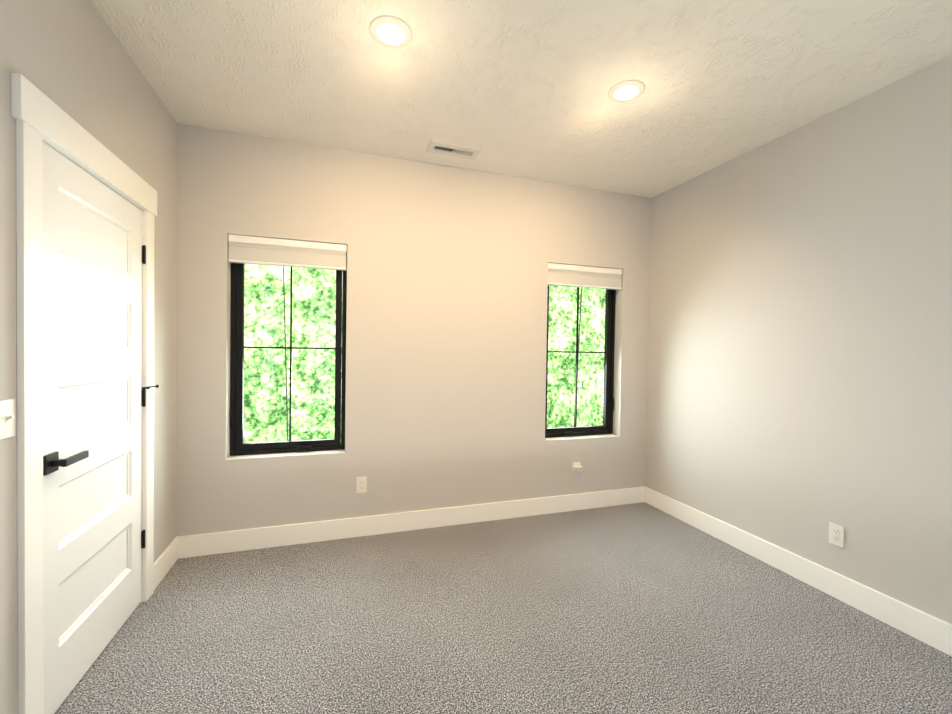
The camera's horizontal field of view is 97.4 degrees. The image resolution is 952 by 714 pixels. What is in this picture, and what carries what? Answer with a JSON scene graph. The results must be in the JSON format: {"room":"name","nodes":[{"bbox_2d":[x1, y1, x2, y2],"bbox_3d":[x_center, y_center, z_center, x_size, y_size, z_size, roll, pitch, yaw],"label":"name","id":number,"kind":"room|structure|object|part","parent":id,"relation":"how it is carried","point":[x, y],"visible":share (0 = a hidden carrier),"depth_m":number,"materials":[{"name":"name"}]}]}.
{"room":"empty bedroom","nodes":[
{"label":"empty bedroom","id":0,"kind":"room"},
{"bbox_2d":[0,0,177,713],"bbox_3d":[-1.264,-0.045,0.566,0.120,2.740,4.319,1,1,-18],"label":"wall","id":1,"kind":"structure","parent":0,"point":[73,60],"depth_m":1.66,"materials":[{"name":"grey paint"}]},
{"bbox_2d":[0,399,14,439],"bbox_3d":[-1.428,0.190,1.278,0.022,0.116,0.072,1,1,-18],"label":"light switch","id":2,"kind":"object","parent":1,"relation":"attached to","point":[7,418],"visible":1,"depth_m":1.28,"materials":[{"name":"white plastic"}]},
{"bbox_2d":[11,72,156,713],"bbox_3d":[-1.655,0.204,1.778,0.145,2.187,1.030,1,1,-18],"label":"door frame","id":3,"kind":"structure","parent":1,"relation":"attached to","point":[37,114],"depth_m":1.38,"materials":[{"name":"white wood"}]},
{"bbox_2d":[42,141,158,713],"bbox_3d":[-1.606,0.270,1.822,0.096,2.032,0.843,1,1,-18],"label":"door","id":4,"kind":"structure","parent":1,"relation":"in","point":[92,406],"depth_m":1.71,"materials":[{"name":"white wood"}]},
{"bbox_3d":[-1.496,0.375,1.530,0.054,0.068,0.162,1,1,-18],"label":"handle","id":5,"kind":"part","parent":4,"relation":"part of","materials":[{"name":"black metal"}]},
{"bbox_3d":[-1.709,0.212,2.185,0.063,1.582,0.086,1,1,-18],"label":"door hinges","id":6,"kind":"part","parent":4,"relation":"part of","materials":[{"name":"black metal"}]},
{"bbox_2d":[154,536,181,589],"bbox_3d":[-1.832,1.214,2.457,0.015,0.140,0.367,1,1,-18],"label":"baseboard","id":7,"kind":"structure","parent":1,"relation":"attached to","point":[173,552],"depth_m":2.48,"materials":[{"name":"white wood"}]},
{"bbox_2d":[176,123,651,536],"bbox_3d":[-0.192,-0.075,3.285,3.864,2.740,0.170,1,1,-18],"label":"wall","id":8,"kind":"structure","parent":0,"point":[446,319],"depth_m":3.10,"materials":[{"name":"grey paint"}]},
{"bbox_2d":[230,252,346,455],"bbox_3d":[-1.309,-0.064,2.954,0.745,1.475,0.097,1,1,-18],"label":"window","id":9,"kind":"structure","parent":8,"relation":"in","point":[238,446],"depth_m":2.94,"materials":[{"name":"black"}]},
{"bbox_2d":[228,234,346,270],"bbox_3d":[-1.273,-0.710,2.862,0.737,0.176,0.050,1,1,-18],"label":"window shade","id":10,"kind":"object","parent":9,"relation":"attached to","point":[243,249],"visible":0.98,"depth_m":2.83,"materials":[{"name":"white fabric"}]},
{"bbox_2d":[356,476,366,492],"bbox_3d":[-0.822,0.918,3.005,0.072,0.116,0.008,1,1,-18],"label":"electrical outlet","id":11,"kind":"object","parent":8,"relation":"attached to","point":[361,484],"visible":1,"depth_m":3.00,"materials":[{"name":"white plastic"}]},
{"bbox_2d":[182,486,645,557],"bbox_3d":[-0.194,1.226,3.213,3.600,0.140,0.018,1,1,-18],"label":"baseboard","id":12,"kind":"structure","parent":8,"relation":"attached to","point":[195,545],"depth_m":3.07,"materials":[{"name":"white wood"}]},
{"bbox_2d":[572,462,582,476],"bbox_3d":[0.858,0.958,3.544,0.080,0.124,0.040,1,1,-18],"label":"electrical outlet","id":13,"kind":"object","parent":8,"relation":"attached to","point":[577,467],"visible":1,"depth_m":3.55,"materials":[{"name":"white plastic"}]},
{"bbox_2d":[545,285,615,437],"bbox_3d":[0.895,-0.043,3.684,0.740,1.475,0.097,1,1,-18],"label":"window","id":14,"kind":"structure","parent":8,"relation":"in","point":[606,427],"depth_m":3.75,"materials":[{"name":"black"}]},
{"bbox_2d":[548,263,621,289],"bbox_3d":[0.932,-0.688,3.592,0.732,0.176,0.050,1,1,-18],"label":"blind","id":15,"kind":"object","parent":8,"relation":"attached to","point":[582,276],"visible":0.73,"depth_m":3.57,"materials":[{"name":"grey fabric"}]},
{"bbox_2d":[54,502,951,713],"bbox_3d":[0.465,1.370,1.259,3.864,0.060,4.489,1,1,-18],"label":"floor","id":16,"kind":"structure","parent":0,"point":[640,608],"depth_m":1.99,"materials":[{"name":"carpet"}]},
{"bbox_2d":[90,0,951,197],"bbox_3d":[0.507,-1.429,1.211,3.864,0.060,4.489,1,1,-18],"label":"ceiling","id":17,"kind":"structure","parent":0,"point":[518,88],"depth_m":2.08,"materials":[{"name":"white paint"}]},
{"bbox_2d":[369,15,412,47],"bbox_3d":[-0.372,-1.413,1.832,0.188,0.020,0.188,1,1,-18],"label":"recessed light","id":18,"kind":"object","parent":17,"relation":"in","point":[389,31],"visible":1,"depth_m":1.81,"materials":[{"name":"white plastic"}]},
{"bbox_2d":[426,140,481,159],"bbox_3d":[-0.154,-1.431,2.894,0.355,0.014,0.160,1,1,-18],"label":"ceiling vent","id":19,"kind":"object","parent":17,"relation":"in","point":[452,149],"visible":1,"depth_m":2.88,"materials":[{"name":"white metal"}]},
{"bbox_2d":[608,80,644,101],"bbox_3d":[0.798,-1.402,2.220,0.188,0.020,0.188,1,1,-18],"label":"recessed light","id":20,"kind":"object","parent":17,"relation":"in","point":[626,90],"visible":1,"depth_m":2.20,"materials":[{"name":"white plastic"}]},
{"bbox_2d":[645,55,951,623],"bbox_3d":[2.290,-0.011,1.742,0.120,2.740,4.319,1,1,-18],"label":"wall","id":21,"kind":"structure","parent":0,"point":[799,390],"depth_m":2.41,"materials":[{"name":"grey paint"}]},
{"bbox_2d":[646,487,951,655],"bbox_3d":[2.185,1.287,1.800,0.018,0.140,4.199,1,1,-18],"label":"baseboard","id":22,"kind":"structure","parent":21,"relation":"attached to","point":[930,630],"depth_m":2.39,"materials":[{"name":"white wood"}]},
{"bbox_2d":[829,522,843,547],"bbox_3d":[2.015,0.995,2.338,0.008,0.116,0.072,1,1,-18],"label":"electrical outlet","id":23,"kind":"object","parent":21,"relation":"attached to","point":[836,534],"visible":1,"depth_m":2.33,"materials":[{"name":"white plastic"}]},
{"label":"outside","id":24,"kind":"structure","parent":0,"visible":0},
{"bbox_2d":[283,266,287,440],"bbox_3d":[-2.794,-0.293,6.123,0.256,8.001,0.020,1,1,-18],"label":"trunk","id":25,"kind":"object","parent":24,"point":[285,349],"depth_m":6.12,"materials":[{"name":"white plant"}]},
{"bbox_2d":[244,264,605,442],"bbox_3d":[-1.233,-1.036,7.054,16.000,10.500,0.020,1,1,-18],"label":"trees","id":26,"kind":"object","parent":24,"point":[272,414],"depth_m":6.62,"materials":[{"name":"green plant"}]},
{"bbox_2d":[573,287,581,426],"bbox_3d":[1.770,-0.242,7.212,0.342,8.001,0.028,1,1,-18],"label":"trunk","id":27,"kind":"object","parent":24,"point":[581,287],"depth_m":7.20,"materials":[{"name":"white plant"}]}
]}

